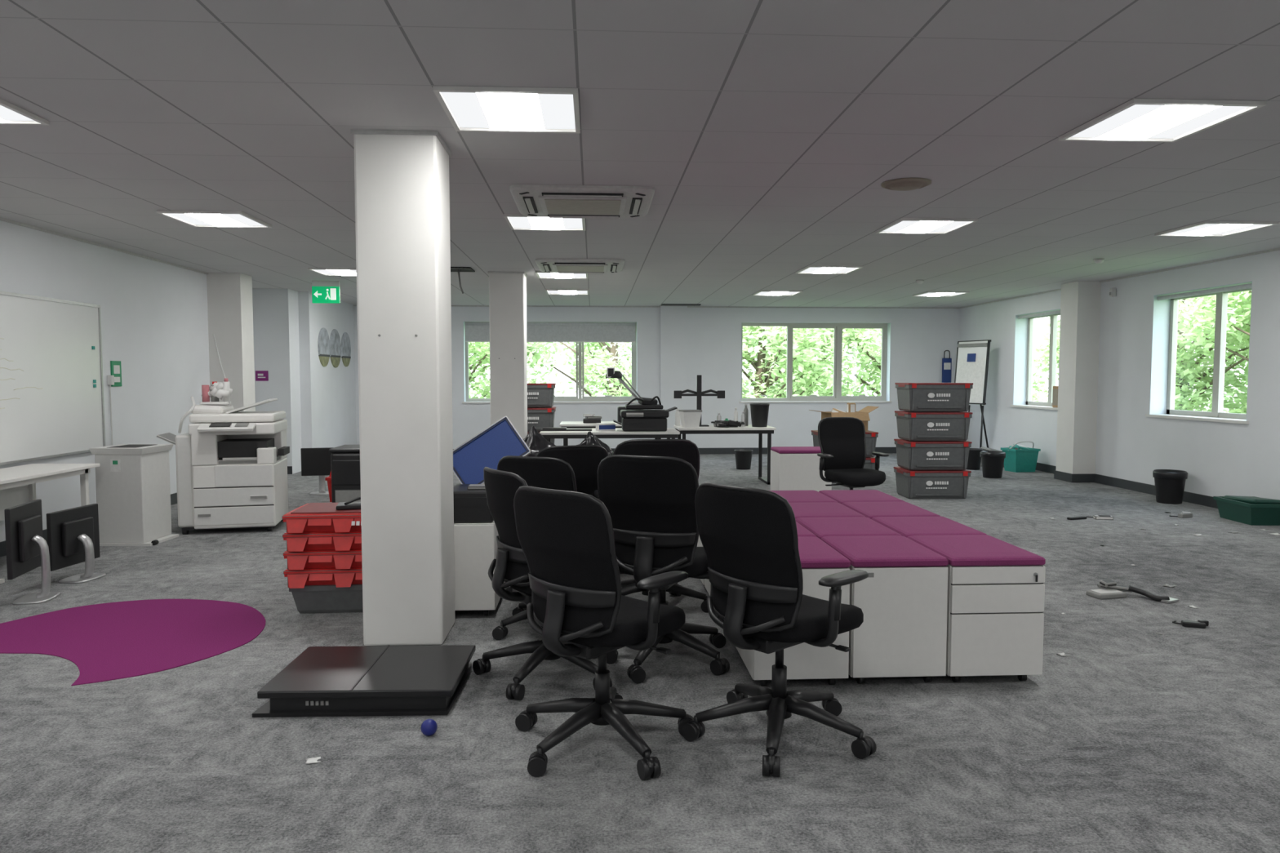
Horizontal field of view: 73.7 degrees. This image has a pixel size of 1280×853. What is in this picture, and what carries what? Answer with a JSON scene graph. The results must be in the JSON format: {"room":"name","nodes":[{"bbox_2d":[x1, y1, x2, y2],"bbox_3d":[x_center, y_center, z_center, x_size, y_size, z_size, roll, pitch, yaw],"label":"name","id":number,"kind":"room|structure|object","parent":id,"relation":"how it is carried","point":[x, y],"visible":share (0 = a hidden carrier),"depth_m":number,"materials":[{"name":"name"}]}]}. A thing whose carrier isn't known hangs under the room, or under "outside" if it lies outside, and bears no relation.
{"room":"open-plan office","nodes":[
{"label":"open-plan office","id":0,"kind":"room"},
{"bbox_2d":[0,220,210,542],"bbox_3d":[-4.842,-0.116,3.391,0.300,2.570,13.300,0,3,-3],"label":"wall","id":1,"kind":"structure","parent":0,"point":[154,314],"depth_m":8.26,"materials":[{"name":"paint"}]},
{"bbox_2d":[0,290,105,465],"bbox_3d":[-4.845,-0.369,6.508,0.031,1.315,2.565,0,3,-3],"label":"whiteboard","id":2,"kind":"object","parent":1,"relation":"attached to","point":[51,384],"visible":0.98,"depth_m":7.03,"materials":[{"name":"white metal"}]},
{"bbox_2d":[0,466,292,557],"bbox_3d":[-4.707,0.978,5.713,0.715,0.110,17.785,0,3,-3],"label":"baseboard","id":3,"kind":"structure","parent":1,"relation":"attached to","point":[173,496],"depth_m":7.00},
{"bbox_2d":[206,272,255,411],"bbox_3d":[-4.999,-0.521,10.205,0.630,2.570,0.350,0,3,-3],"label":"column","id":4,"kind":"structure","parent":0,"point":[229,295],"depth_m":10.02,"materials":[{"name":"paint"}]},
{"bbox_2d":[252,288,302,474],"bbox_3d":[-5.412,-0.628,12.007,1.100,2.570,0.400,0,3,-3],"label":"wall","id":5,"kind":"structure","parent":0,"point":[275,310],"depth_m":11.82,"materials":[{"name":"paint"}]},
{"bbox_2d":[297,291,356,448],"bbox_3d":[-5.411,-0.708,13.357,1.250,2.570,2.300,0,3,-3],"label":"wall","id":6,"kind":"structure","parent":0,"point":[328,393],"depth_m":12.87,"materials":[{"name":"paint"}]},
{"bbox_2d":[317,327,329,366],"bbox_3d":[-4.750,-1.193,12.832,0.017,0.583,0.540,0,3,-3],"label":"wall picture","id":7,"kind":"object","parent":6,"relation":"attached to","point":[323,343],"visible":1,"depth_m":12.79},
{"bbox_2d":[329,328,341,367],"bbox_3d":[-4.780,-1.226,13.391,0.017,0.605,0.560,0,3,-3],"label":"wall picture","id":8,"kind":"object","parent":6,"relation":"attached to","point":[335,340],"visible":1,"depth_m":13.36},
{"bbox_2d":[341,332,351,366],"bbox_3d":[-4.812,-1.261,13.969,0.017,0.562,0.520,0,3,-3],"label":"wall picture","id":9,"kind":"object","parent":6,"relation":"attached to","point":[345,341],"visible":1,"depth_m":13.93},
{"bbox_2d":[0,217,1279,308],"bbox_3d":[0.652,-1.540,5.863,10.950,0.019,17.800,0,3,-3],"label":"trim","id":10,"kind":"structure","parent":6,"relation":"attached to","point":[1,218],"depth_m":9.74,"materials":[{"name":"paint"}]},
{"bbox_2d":[350,129,455,645],"bbox_3d":[-1.215,-0.180,4.458,0.420,2.570,0.420,0,3,-3],"label":"column","id":11,"kind":"structure","parent":0,"point":[402,184],"depth_m":4.27,"materials":[{"name":"paint"}]},
{"bbox_2d":[488,271,527,439],"bbox_3d":[-1.554,-0.516,10.118,0.420,2.570,0.420,0,3,-3],"label":"column","id":12,"kind":"structure","parent":0,"point":[507,290],"depth_m":9.90,"materials":[{"name":"paint"}]},
{"bbox_2d":[0,0,1279,307],"bbox_3d":[0.403,-1.649,5.843,12.050,0.200,18.400,0,3,-3],"label":"ceiling","id":13,"kind":"structure","parent":0,"point":[766,135],"depth_m":4.30,"materials":[{"name":"tile"}]},
{"bbox_2d":[0,98,48,124],"bbox_3d":[-3.071,-1.410,3.711,0.600,0.024,0.600,0,3,-3],"label":"ceiling light","id":14,"kind":"object","parent":13,"relation":"in","point":[10,113],"depth_m":3.93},
{"bbox_2d":[156,209,271,227],"bbox_3d":[-3.223,-1.575,6.502,0.600,0.024,0.600,0,3,-3],"label":"ceiling light","id":15,"kind":"object","parent":13,"relation":"in","point":[228,219],"depth_m":6.45,"materials":[{"name":"plastic"}]},
{"bbox_2d":[311,280,340,303],"bbox_3d":[-3.979,-1.704,10.812,0.340,0.280,0.051,0,3,-3],"label":"exit sign","id":16,"kind":"object","parent":13,"relation":"hanging from","point":[322,291],"visible":1,"depth_m":10.80,"materials":[{"name":"green plastic"}]},
{"bbox_2d":[307,267,356,275],"bbox_3d":[-3.403,-1.771,9.792,0.600,0.024,0.600,0,3,-3],"label":"ceiling light","id":17,"kind":"object","parent":13,"relation":"in","point":[324,271],"depth_m":9.69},
{"bbox_2d":[432,85,580,133],"bbox_3d":[-0.574,-1.418,3.847,0.600,0.024,0.600,0,3,-3],"label":"ceiling light","id":18,"kind":"object","parent":13,"relation":"in","point":[468,108],"depth_m":3.79,"materials":[{"name":"plastic"}]},
{"bbox_2d":[503,213,585,231],"bbox_3d":[-0.727,-1.583,6.638,0.600,0.024,0.600,0,3,-3],"label":"ceiling light","id":19,"kind":"object","parent":13,"relation":"in","point":[515,221],"depth_m":6.62,"materials":[{"name":"plastic"}]},
{"bbox_2d":[535,271,587,278],"bbox_3d":[-0.915,-1.788,10.077,0.600,0.024,0.600,0,3,-3],"label":"ceiling light","id":20,"kind":"object","parent":13,"relation":"in","point":[540,274],"depth_m":10.09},
{"bbox_2d":[534,257,624,273],"bbox_3d":[-0.642,-1.722,9.208,0.930,0.052,0.930,0,3,-3],"label":"air conditioner","id":21,"kind":"object","parent":13,"relation":"attached to","point":[544,264],"visible":1,"depth_m":8.97,"materials":[{"name":"plastic"}]},
{"bbox_2d":[510,184,654,218],"bbox_3d":[-0.388,-1.522,5.843,0.930,0.052,0.930,0,3,-3],"label":"air conditioner","id":22,"kind":"object","parent":13,"relation":"attached to","point":[594,202],"visible":1,"depth_m":5.63,"materials":[{"name":"plastic"}]},
{"bbox_2d":[795,265,862,274],"bbox_3d":[2.116,-1.759,9.592,0.600,0.024,0.600,0,3,-3],"label":"ceiling light","id":23,"kind":"object","parent":13,"relation":"in","point":[839,269],"depth_m":9.52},
{"bbox_2d":[880,177,931,191],"bbox_3d":[1.659,-1.501,5.319,0.300,0.032,0.300,0,3,-3],"label":"ceiling vent","id":24,"kind":"object","parent":13,"relation":"in","point":[913,183],"visible":1,"depth_m":5.25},
{"bbox_2d":[875,217,978,234],"bbox_3d":[2.269,-1.593,6.801,0.600,0.024,0.600,0,3,-3],"label":"ceiling light","id":25,"kind":"object","parent":13,"relation":"in","point":[902,225],"depth_m":6.74,"materials":[{"name":"plastic"}]},
{"bbox_2d":[1058,98,1266,142],"bbox_3d":[2.421,-1.427,4.010,0.600,0.024,0.600,0,3,-3],"label":"ceiling light","id":26,"kind":"object","parent":13,"relation":"in","point":[1135,120],"depth_m":3.95,"materials":[{"name":"plastic"}]},
{"bbox_2d":[1154,221,1279,236],"bbox_3d":[4.665,-1.601,6.932,0.600,0.024,0.600,0,3,-3],"label":"ceiling light","id":27,"kind":"object","parent":13,"relation":"in","point":[1204,228],"depth_m":6.88,"materials":[{"name":"plastic"}]},
{"bbox_2d":[0,453,1279,852],"bbox_3d":[0.403,1.091,6.006,12.050,0.150,18.400,0,3,-3],"label":"floor","id":28,"kind":"structure","parent":0,"point":[1137,739],"depth_m":3.21,"materials":[{"name":"grey carpet"}]},
{"bbox_2d":[4,499,60,604],"bbox_3d":[-3.708,0.769,5.229,0.200,0.595,0.420,-1,3,-13],"label":"computer monitor","id":29,"kind":"object","parent":28,"relation":"on","point":[27,549],"visible":1,"depth_m":5.18,"materials":[{"name":"black plastic"}]},
{"bbox_2d":[0,463,100,583],"bbox_3d":[-4.459,0.699,5.607,0.520,0.680,2.280,0,3,-3],"label":"desk","id":30,"kind":"object","parent":28,"relation":"on","point":[17,483],"visible":0.72,"depth_m":6.39,"materials":[{"name":"laminate"}]},
{"bbox_2d":[46,503,106,583],"bbox_3d":[-3.766,0.792,5.754,0.200,0.484,0.440,0,3,5],"label":"computer monitor","id":31,"kind":"object","parent":28,"relation":"on","point":[73,534],"visible":0.96,"depth_m":5.71,"materials":[{"name":"black plastic"}]},
{"bbox_2d":[0,599,266,686],"bbox_3d":[-3.019,1.095,4.629,2.077,0.004,1.346,1,4,17],"label":"inlay","id":32,"kind":"object","parent":28,"relation":"on","point":[118,640],"visible":1,"depth_m":4.53,"materials":[{"name":"carpet"}]},
{"bbox_2d":[88,444,178,546],"bbox_3d":[-4.156,0.556,7.067,0.495,0.792,0.450,0,3,1],"label":"base cabinet","id":33,"kind":"object","parent":28,"relation":"on","point":[132,481],"visible":0.93,"depth_m":6.88,"materials":[{"name":"white plastic"}]},
{"bbox_2d":[155,396,289,534],"bbox_3d":[-3.702,0.324,7.617,1.031,1.190,0.779,-1,3,-13],"label":"photocopier","id":34,"kind":"object","parent":28,"relation":"on","point":[232,464],"visible":0.98,"depth_m":7.40,"materials":[{"name":"white plastic"}]},
{"bbox_2d":[200,377,232,404],"bbox_3d":[-3.784,-0.316,7.633,0.260,0.230,0.194,-1,3,-13],"label":"supplies","id":35,"kind":"object","parent":34,"relation":"on","point":[217,390],"visible":1,"depth_m":7.59,"materials":[{"name":"paper"}]},
{"bbox_2d":[300,447,333,495],"bbox_3d":[-3.701,0.516,9.910,0.420,0.545,0.200,-1,3,-13],"label":"computer monitor","id":36,"kind":"object","parent":28,"relation":"on","point":[314,461],"visible":0.77,"depth_m":9.83,"materials":[{"name":"black plastic"}]},
{"bbox_2d":[281,502,363,613],"bbox_3d":[-1.706,0.773,5.089,0.686,0.592,0.513,0,3,-5],"label":"crates","id":37,"kind":"object","parent":28,"relation":"on","point":[323,572],"visible":0.48,"depth_m":4.86,"materials":[{"name":"red plastic"}]},
{"bbox_2d":[328,444,360,502],"bbox_3d":[-2.870,0.531,8.601,0.360,0.660,0.525,0,3,-3],"label":"printer","id":38,"kind":"object","parent":28,"relation":"on","point":[345,459],"visible":0.41,"depth_m":8.34,"materials":[{"name":"black plastic"}]},
{"bbox_2d":[252,644,475,717],"bbox_3d":[-1.166,1.098,3.724,0.800,0.107,0.580,0,3,-2],"label":"plinth","id":39,"kind":"object","parent":28,"relation":"on","point":[363,681],"visible":1,"depth_m":3.53,"materials":[{"name":"plastic"}]},
{"bbox_2d":[453,520,505,615],"bbox_3d":[-1.042,0.801,5.063,0.421,0.540,0.548,0,3,-3],"label":"drawer pedestal","id":40,"kind":"object","parent":28,"relation":"on","point":[475,544],"visible":0.38,"depth_m":4.79,"materials":[{"name":"white metal"}]},
{"bbox_2d":[453,484,493,523],"bbox_3d":[-0.970,0.435,4.967,0.260,0.200,0.344,0,3,-3],"label":"computer tower","id":41,"kind":"object","parent":40,"relation":"on","point":[470,501],"visible":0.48,"depth_m":4.80,"materials":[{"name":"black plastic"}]},
{"bbox_2d":[453,416,531,484],"bbox_3d":[-0.937,0.173,5.245,0.528,0.473,0.142,-1,3,-13],"label":"screen","id":42,"kind":"object","parent":40,"relation":"on","point":[500,439],"visible":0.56,"depth_m":5.24,"materials":[{"name":"fabric"}]},
{"bbox_2d":[492,455,577,640],"bbox_3d":[-0.435,0.616,4.607,0.699,0.964,0.687,2,4,25],"label":"office chair","id":43,"kind":"object","parent":28,"relation":"on","point":[546,473],"visible":0.15,"depth_m":4.30,"materials":[{"name":"fabric"}]},
{"bbox_2d":[527,382,555,444],"bbox_3d":[-1.436,0.064,11.310,0.630,1.270,0.472,0,3,-3],"label":"crates","id":44,"kind":"object","parent":28,"relation":"on","point":[540,396],"visible":0.3,"depth_m":11.09,"materials":[{"name":"grey plastic"}]},
{"bbox_2d":[472,466,617,700],"bbox_3d":[-0.383,0.657,3.908,0.687,0.964,0.699,-2,4,-33],"label":"office chair","id":45,"kind":"object","parent":28,"relation":"on","point":[510,566],"visible":0.6,"depth_m":3.73,"materials":[{"name":"fabric"}]},
{"bbox_2d":[504,444,608,591],"bbox_3d":[-0.499,0.574,5.304,0.699,0.964,0.687,-1,4,-23],"label":"office chair","id":46,"kind":"object","parent":28,"relation":"on","point":[584,460],"visible":0.09,"depth_m":5.04,"materials":[{"name":"fabric"}]},
{"bbox_2d":[513,485,693,780],"bbox_3d":[-0.161,0.693,3.139,0.705,0.983,0.677,3,4,40],"label":"office chair","id":47,"kind":"object","parent":28,"relation":"on","point":[566,539],"visible":0.99,"depth_m":2.96,"materials":[{"name":"fabric"}]},
{"bbox_2d":[539,427,679,442],"bbox_3d":[-0.367,0.402,10.262,1.620,0.720,0.750,0,3,-3],"label":"table","id":48,"kind":"object","parent":28,"relation":"on","point":[671,433],"visible":0.55,"depth_m":9.90,"materials":[{"name":"white laminate"}]},
{"bbox_2d":[605,367,640,401],"bbox_3d":[-0.166,-0.350,10.484,0.510,0.755,0.200,0,3,-3],"label":"monitor arm","id":49,"kind":"object","parent":48,"relation":"on","point":[611,372],"visible":0.7,"depth_m":10.43,"materials":[{"name":"plastic"}]},
{"bbox_2d":[613,395,677,431],"bbox_3d":[0.057,-0.158,10.130,0.752,0.411,0.474,0,3,-3],"label":"printer","id":50,"kind":"object","parent":48,"relation":"on","point":[646,415],"visible":1,"depth_m":9.96,"materials":[{"name":"plastic"}]},
{"bbox_2d":[559,421,661,445],"bbox_3d":[-0.384,0.312,11.685,1.400,0.730,0.700,0,3,-3],"label":"table","id":51,"kind":"object","parent":28,"relation":"on","point":[569,424],"visible":0.29,"depth_m":11.34,"materials":[{"name":"white laminate"}]},
{"bbox_2d":[594,439,708,613],"bbox_3d":[0.065,0.565,4.969,0.734,1.023,0.704,0,3,-8],"label":"office chair","id":52,"kind":"object","parent":28,"relation":"on","point":[687,451],"visible":0.11,"depth_m":4.73,"materials":[{"name":"fabric"}]},
{"bbox_2d":[593,454,729,683],"bbox_3d":[0.096,0.622,4.085,0.726,1.013,0.698,1,4,21],"label":"office chair","id":53,"kind":"object","parent":28,"relation":"on","point":[649,501],"visible":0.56,"depth_m":3.88,"materials":[{"name":"fabric"}]},
{"bbox_2d":[673,424,776,484],"bbox_3d":[1.074,0.357,11.015,1.220,0.720,0.700,0,3,-3],"label":"table","id":54,"kind":"object","parent":28,"relation":"on","point":[711,429],"visible":0.77,"depth_m":10.70,"materials":[{"name":"white laminate"}]},
{"bbox_2d":[678,409,702,427],"bbox_3d":[0.636,-0.099,10.764,0.250,0.220,0.190,-1,4,-15],"label":"bin","id":55,"kind":"object","parent":54,"relation":"on","point":[689,418],"visible":1,"depth_m":10.69,"materials":[{"name":"white plastic"}]},
{"bbox_2d":[673,374,724,426],"bbox_3d":[0.762,-0.333,11.007,0.660,0.660,0.160,0,3,-3],"label":"monitor arm","id":56,"kind":"object","parent":54,"relation":"on","point":[677,394],"visible":0.94,"depth_m":10.97,"materials":[{"name":"black plastic"}]},
{"bbox_2d":[750,403,769,426],"bbox_3d":[1.529,-0.145,10.910,0.250,0.295,0.250,0,3,-3],"label":"bin","id":57,"kind":"object","parent":54,"relation":"on","point":[759,411],"visible":1,"depth_m":10.82,"materials":[{"name":"black plastic"}]},
{"bbox_2d":[733,448,752,470],"bbox_3d":[1.522,0.486,12.552,0.273,0.280,0.273,0,3,-3],"label":"waste bin","id":58,"kind":"object","parent":28,"relation":"on","point":[743,456],"visible":1,"depth_m":12.46,"materials":[{"name":"black plastic"}]},
{"bbox_2d":[681,482,876,777],"bbox_3d":[0.552,0.687,3.243,0.701,0.983,0.714,-3,5,-41],"label":"office chair","id":59,"kind":"object","parent":28,"relation":"on","point":[748,536],"visible":1,"depth_m":3.04,"materials":[{"name":"fabric"}]},
{"bbox_2d":[735,536,850,686],"bbox_3d":[0.688,0.845,3.972,0.425,0.581,0.550,0,3,-3],"label":"drawer pedestal","id":60,"kind":"object","parent":28,"relation":"on","point":[819,560],"visible":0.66,"depth_m":3.71,"materials":[{"name":"metal"}]},
{"bbox_2d":[770,446,831,492],"bbox_3d":[1.764,0.524,9.383,0.580,0.581,0.450,0,3,-3],"label":"drawer pedestal","id":61,"kind":"object","parent":28,"relation":"on","point":[792,468],"visible":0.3,"depth_m":9.16,"materials":[{"name":"white metal"}]},
{"bbox_2d":[768,490,838,502],"bbox_3d":[1.034,0.744,5.679,0.425,0.581,0.550,0,3,-3],"label":"drawer pedestal","id":62,"kind":"object","parent":28,"relation":"on","point":[792,496],"visible":0.15,"depth_m":5.58,"materials":[{"name":"purple fabric"}]},
{"bbox_2d":[789,502,865,518],"bbox_3d":[1.062,0.777,5.116,0.425,0.581,0.550,0,3,-3],"label":"drawer pedestal","id":63,"kind":"object","parent":28,"relation":"on","point":[810,509],"visible":0.16,"depth_m":5.01,"materials":[{"name":"purple fabric"}]},
{"bbox_2d":[811,430,878,483],"bbox_3d":[2.652,0.387,11.101,0.750,0.650,0.472,0,3,-3],"label":"crates","id":64,"kind":"object","parent":28,"relation":"on","point":[871,437],"visible":0.26,"depth_m":10.90,"materials":[{"name":"grey plastic"}]},
{"bbox_2d":[808,402,879,431],"bbox_3d":[2.645,-0.125,11.041,0.815,0.360,0.401,-1,3,-9],"label":"open cardboard box","id":65,"kind":"object","parent":64,"relation":"on","point":[862,415],"visible":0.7,"depth_m":10.94,"materials":[{"name":"cardboard"}]},
{"bbox_2d":[795,516,901,539],"bbox_3d":[1.095,0.811,4.559,0.425,0.581,0.550,0,3,-3],"label":"drawer pedestal","id":66,"kind":"object","parent":28,"relation":"on","point":[821,527],"visible":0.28,"depth_m":4.47,"materials":[{"name":"purple fabric"}]},
{"bbox_2d":[817,417,888,489],"bbox_3d":[1.931,0.421,7.723,0.713,0.983,0.701,-1,3,-13],"label":"office chair","id":67,"kind":"object","parent":28,"relation":"on","point":[842,440],"visible":0.78,"depth_m":7.92,"materials":[{"name":"fabric"}]},
{"bbox_2d":[818,489,905,503],"bbox_3d":[1.468,0.743,5.693,0.425,0.581,0.564,0,3,-3],"label":"seat cushion","id":68,"kind":"object","parent":28,"relation":"on","point":[842,496],"visible":0.18,"depth_m":5.62,"materials":[{"name":"purple fabric"}]},
{"bbox_2d":[821,535,948,684],"bbox_3d":[1.124,0.844,4.001,0.425,0.581,0.551,0,3,-3],"label":"drawer pedestal","id":69,"kind":"object","parent":28,"relation":"on","point":[903,599],"visible":0.8,"depth_m":3.73,"materials":[{"name":"metal"}]},
{"bbox_2d":[841,501,940,519],"bbox_3d":[1.497,0.776,5.139,0.425,0.581,0.564,0,3,-3],"label":"drawer pedestal","id":70,"kind":"object","parent":28,"relation":"on","point":[870,510],"visible":0.19,"depth_m":5.05,"materials":[{"name":"purple fabric"}]},
{"bbox_2d":[871,515,986,537],"bbox_3d":[1.532,0.810,4.572,0.425,0.581,0.564,0,3,-3],"label":"drawer pedestal","id":71,"kind":"object","parent":28,"relation":"on","point":[906,526],"visible":0.15,"depth_m":4.49,"materials":[{"name":"purple fabric"}]},
{"bbox_2d":[893,382,973,498],"bbox_3d":[3.310,0.152,9.668,0.720,1.290,0.472,0,3,-1],"label":"crates","id":72,"kind":"object","parent":28,"relation":"on","point":[933,421],"visible":1,"depth_m":9.46,"materials":[{"name":"grey plastic"}]},
{"bbox_2d":[942,350,951,382],"bbox_3d":[5.408,-1.025,15.040,0.160,0.643,0.045,0,3,-3],"label":"hanging bag","id":73,"kind":"object","parent":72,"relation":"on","point":[946,362],"visible":0.87,"depth_m":15.02,"materials":[{"name":"fabric"}]},
{"bbox_2d":[954,339,991,448],"bbox_3d":[5.461,-0.419,13.779,0.598,1.928,0.688,-2,4,-25],"label":"easel","id":74,"kind":"object","parent":28,"relation":"on","point":[972,358],"visible":0.65,"depth_m":13.60,"materials":[{"name":"black plastic"}]},
{"bbox_2d":[966,448,982,470],"bbox_3d":[4.878,0.477,12.534,0.294,0.300,0.294,0,3,-3],"label":"waste bin","id":75,"kind":"object","parent":28,"relation":"on","point":[974,458],"visible":0.61,"depth_m":12.42,"materials":[{"name":"black plastic"}]},
{"bbox_2d":[906,534,1045,682],"bbox_3d":[1.557,0.843,4.013,0.425,0.581,0.564,0,3,-3],"label":"drawer pedestal","id":76,"kind":"object","parent":28,"relation":"on","point":[996,588],"visible":0.85,"depth_m":3.75,"materials":[{"name":"metal"}]},
{"bbox_2d":[979,450,1005,478],"bbox_3d":[4.762,0.515,11.527,0.324,0.345,0.324,0,3,-3],"label":"waste bin","id":77,"kind":"object","parent":28,"relation":"on","point":[992,461],"visible":1,"depth_m":11.42,"materials":[{"name":"black plastic"}]},
{"bbox_2d":[1000,440,1040,472],"bbox_3d":[5.463,0.422,12.262,0.414,0.443,0.330,-1,4,-15],"label":"tub","id":78,"kind":"object","parent":28,"relation":"on","point":[1019,458],"visible":0.99,"depth_m":12.15,"materials":[{"name":"plastic"}]},
{"bbox_2d":[1085,579,1178,603],"bbox_3d":[3.034,1.015,5.273,0.503,0.090,0.205,1,4,15],"label":"desk telephone","id":79,"kind":"object","parent":28,"relation":"on","point":[1111,590],"visible":1,"depth_m":5.28,"materials":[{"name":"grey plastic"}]},
{"bbox_2d":[1152,469,1187,504],"bbox_3d":[5.729,0.651,9.230,0.324,0.345,0.324,0,3,-3],"label":"waste bin","id":80,"kind":"object","parent":28,"relation":"on","point":[1170,484],"visible":1,"depth_m":9.13,"materials":[{"name":"black plastic"}]},
{"bbox_2d":[1213,495,1279,525],"bbox_3d":[5.764,0.775,8.036,0.390,0.240,0.530,0,3,2],"label":"crate","id":81,"kind":"object","parent":28,"relation":"on","point":[1249,510],"visible":1,"depth_m":7.85,"materials":[{"name":"plastic"}]},
{"bbox_3d":[-0.741,0.716,6.157,0.425,0.581,0.550,0,3,-3],"label":"drawer pedestal","id":82,"kind":"object","parent":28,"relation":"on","visible":0},
{"bbox_2d":[523,425,555,457],"bbox_3d":[-0.743,0.207,6.130,0.469,0.433,0.438,1,3,12],"label":"bag","id":83,"kind":"object","parent":82,"relation":"on","point":[535,441],"visible":0.16,"depth_m":6.03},
{"bbox_3d":[-0.306,0.714,6.181,0.425,0.581,0.550,0,3,-3],"label":"drawer pedestal","id":84,"kind":"object","parent":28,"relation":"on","visible":0},
{"bbox_2d":[575,431,613,455],"bbox_3d":[-0.359,0.230,6.138,0.407,0.388,0.425,2,4,32],"label":"bag","id":85,"kind":"object","parent":84,"relation":"on","point":[591,439],"visible":0.15,"depth_m":6.10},
{"bbox_2d":[353,306,959,448],"bbox_3d":[0.110,-0.803,14.957,11.650,2.570,0.300,0,3,-3],"label":"wall","id":86,"kind":"structure","parent":0,"point":[920,338],"depth_m":14.88,"materials":[{"name":"paint"}]},
{"bbox_2d":[462,321,638,403],"bbox_3d":[-1.540,-1.107,14.796,3.040,1.405,0.255,0,3,-3],"label":"window","id":87,"kind":"structure","parent":86,"relation":"in","point":[579,333],"depth_m":14.77,"materials":[{"name":"paint"}]},
{"bbox_2d":[453,447,896,454],"bbox_3d":[0.395,0.435,14.858,10.500,0.110,0.075,0,3,-3],"label":"baseboard","id":88,"kind":"structure","parent":86,"relation":"attached to","point":[755,450],"depth_m":14.95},
{"bbox_2d":[738,322,892,403],"bbox_3d":[3.078,-1.122,15.047,2.710,1.405,0.255,0,3,-3],"label":"window","id":89,"kind":"structure","parent":86,"relation":"in","point":[837,397],"depth_m":15.12,"materials":[{"name":"paint"}]},
{"bbox_2d":[660,306,687,439],"bbox_3d":[0.584,-0.794,14.803,0.460,2.570,0.060,0,3,-3],"label":"pilaster","id":90,"kind":"object","parent":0,"point":[673,319],"visible":0.57,"depth_m":14.75,"materials":[{"name":"paint"}]},
{"bbox_2d":[1055,280,1101,474],"bbox_3d":[5.703,-0.575,11.112,0.300,2.570,0.400,0,3,-3],"label":"column","id":91,"kind":"structure","parent":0,"point":[1080,300],"depth_m":10.95,"materials":[{"name":"paint"}]},
{"bbox_2d":[959,249,1279,499],"bbox_3d":[6.269,-0.286,6.245,0.300,2.570,17.800,0,3,-3],"label":"wall","id":92,"kind":"structure","parent":0,"point":[1219,459],"depth_m":9.98,"materials":[{"name":"paint"}]},
{"bbox_2d":[1010,308,1060,409],"bbox_3d":[5.889,-0.968,12.454,0.280,1.405,1.360,0,3,-3],"label":"window","id":93,"kind":"structure","parent":92,"relation":"in","point":[1024,322],"depth_m":13.06,"materials":[{"name":"paint"}]},
{"bbox_2d":[1035,462,1217,508],"bbox_3d":[5.963,0.943,6.293,0.315,0.110,17.785,0,3,-3],"label":"baseboard","id":94,"kind":"structure","parent":92,"relation":"attached to","point":[1193,498],"depth_m":10.49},
{"bbox_2d":[1145,280,1252,424],"bbox_3d":[6.070,-0.771,9.144,0.280,1.405,1.540,0,3,-3],"label":"window","id":95,"kind":"structure","parent":92,"relation":"in","point":[1166,304],"depth_m":9.70,"materials":[{"name":"paint"}]},
{"label":"outside","id":96,"kind":"structure","parent":0,"visible":0},
{"bbox_3d":[8.625,3.399,25.754,140.000,0.100,130.000,0,3,-3],"label":"ground","id":97,"kind":"structure","parent":96,"visible":0},
{"bbox_2d":[468,342,564,398],"bbox_3d":[-4.637,-0.771,20.855,6.285,8.832,6.017,0,3,5],"label":"tree","id":98,"kind":"object","parent":97,"relation":"on","point":[482,348],"visible":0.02,"depth_m":19.98,"materials":[{"name":"green plant"}]},
{"bbox_2d":[526,342,631,396],"bbox_3d":[-0.798,-0.884,22.579,6.840,9.204,6.211,2,4,24],"label":"tree","id":99,"kind":"object","parent":97,"relation":"on","point":[596,371],"visible":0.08,"depth_m":21.66,"materials":[{"name":"green plant"}]},
{"bbox_2d":[565,342,751,396],"bbox_3d":[0.865,-1.147,26.270,6.507,9.642,7.166,0,3,-8],"label":"tree","id":100,"kind":"object","parent":97,"relation":"on","point":[608,344],"visible":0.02,"depth_m":24.34,"materials":[{"name":"green plant"}]},
{"bbox_2d":[742,326,881,398],"bbox_3d":[3.462,-0.799,21.316,6.017,8.832,6.285,2,4,32],"label":"tree","id":101,"kind":"object","parent":97,"relation":"on","point":[765,377],"visible":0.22,"depth_m":19.90,"materials":[{"name":"green plant"}]},
{"bbox_2d":[742,326,881,398],"bbox_3d":[5.230,-1.324,27.116,7.220,10.599,7.542,-1,4,-20],"label":"tree","id":102,"kind":"object","parent":97,"relation":"on","point":[852,366],"visible":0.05,"depth_m":26.05,"materials":[{"name":"green plant"}]},
{"bbox_2d":[757,328,1047,397],"bbox_3d":[6.784,-0.940,22.797,7.166,9.642,6.507,-2,4,-33],"label":"tree","id":103,"kind":"object","parent":97,"relation":"on","point":[877,366],"visible":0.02,"depth_m":22.56,"materials":[{"name":"green plant"}]},
{"bbox_2d":[1031,291,1251,413],"bbox_3d":[11.701,-0.741,20.346,6.285,8.832,6.017,-1,4,-24],"label":"tree","id":104,"kind":"object","parent":97,"relation":"on","point":[1186,375],"visible":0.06,"depth_m":19.69,"materials":[{"name":"green plant"}]},
{"bbox_2d":[1033,293,1251,411],"bbox_3d":[12.124,-0.632,19.066,6.515,8.765,5.915,2,4,33],"label":"tree","id":105,"kind":"object","parent":97,"relation":"on","point":[1207,383],"visible":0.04,"depth_m":18.51,"materials":[{"name":"green plant"}]},
{"bbox_2d":[1175,290,1251,413],"bbox_3d":[12.512,-0.406,15.270,6.515,8.765,5.915,1,3,13],"label":"tree","id":106,"kind":"object","parent":97,"relation":"on","point":[1191,326],"visible":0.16,"depth_m":15.95,"materials":[{"name":"green plant"}]},
{"bbox_2d":[1194,341,1248,413],"bbox_3d":[16.935,-0.888,19.771,7.220,10.599,7.542,3,4,38],"label":"tree","id":107,"kind":"object","parent":97,"relation":"on","point":[1242,396],"visible":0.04,"depth_m":19.42,"materials":[{"name":"green plant"}]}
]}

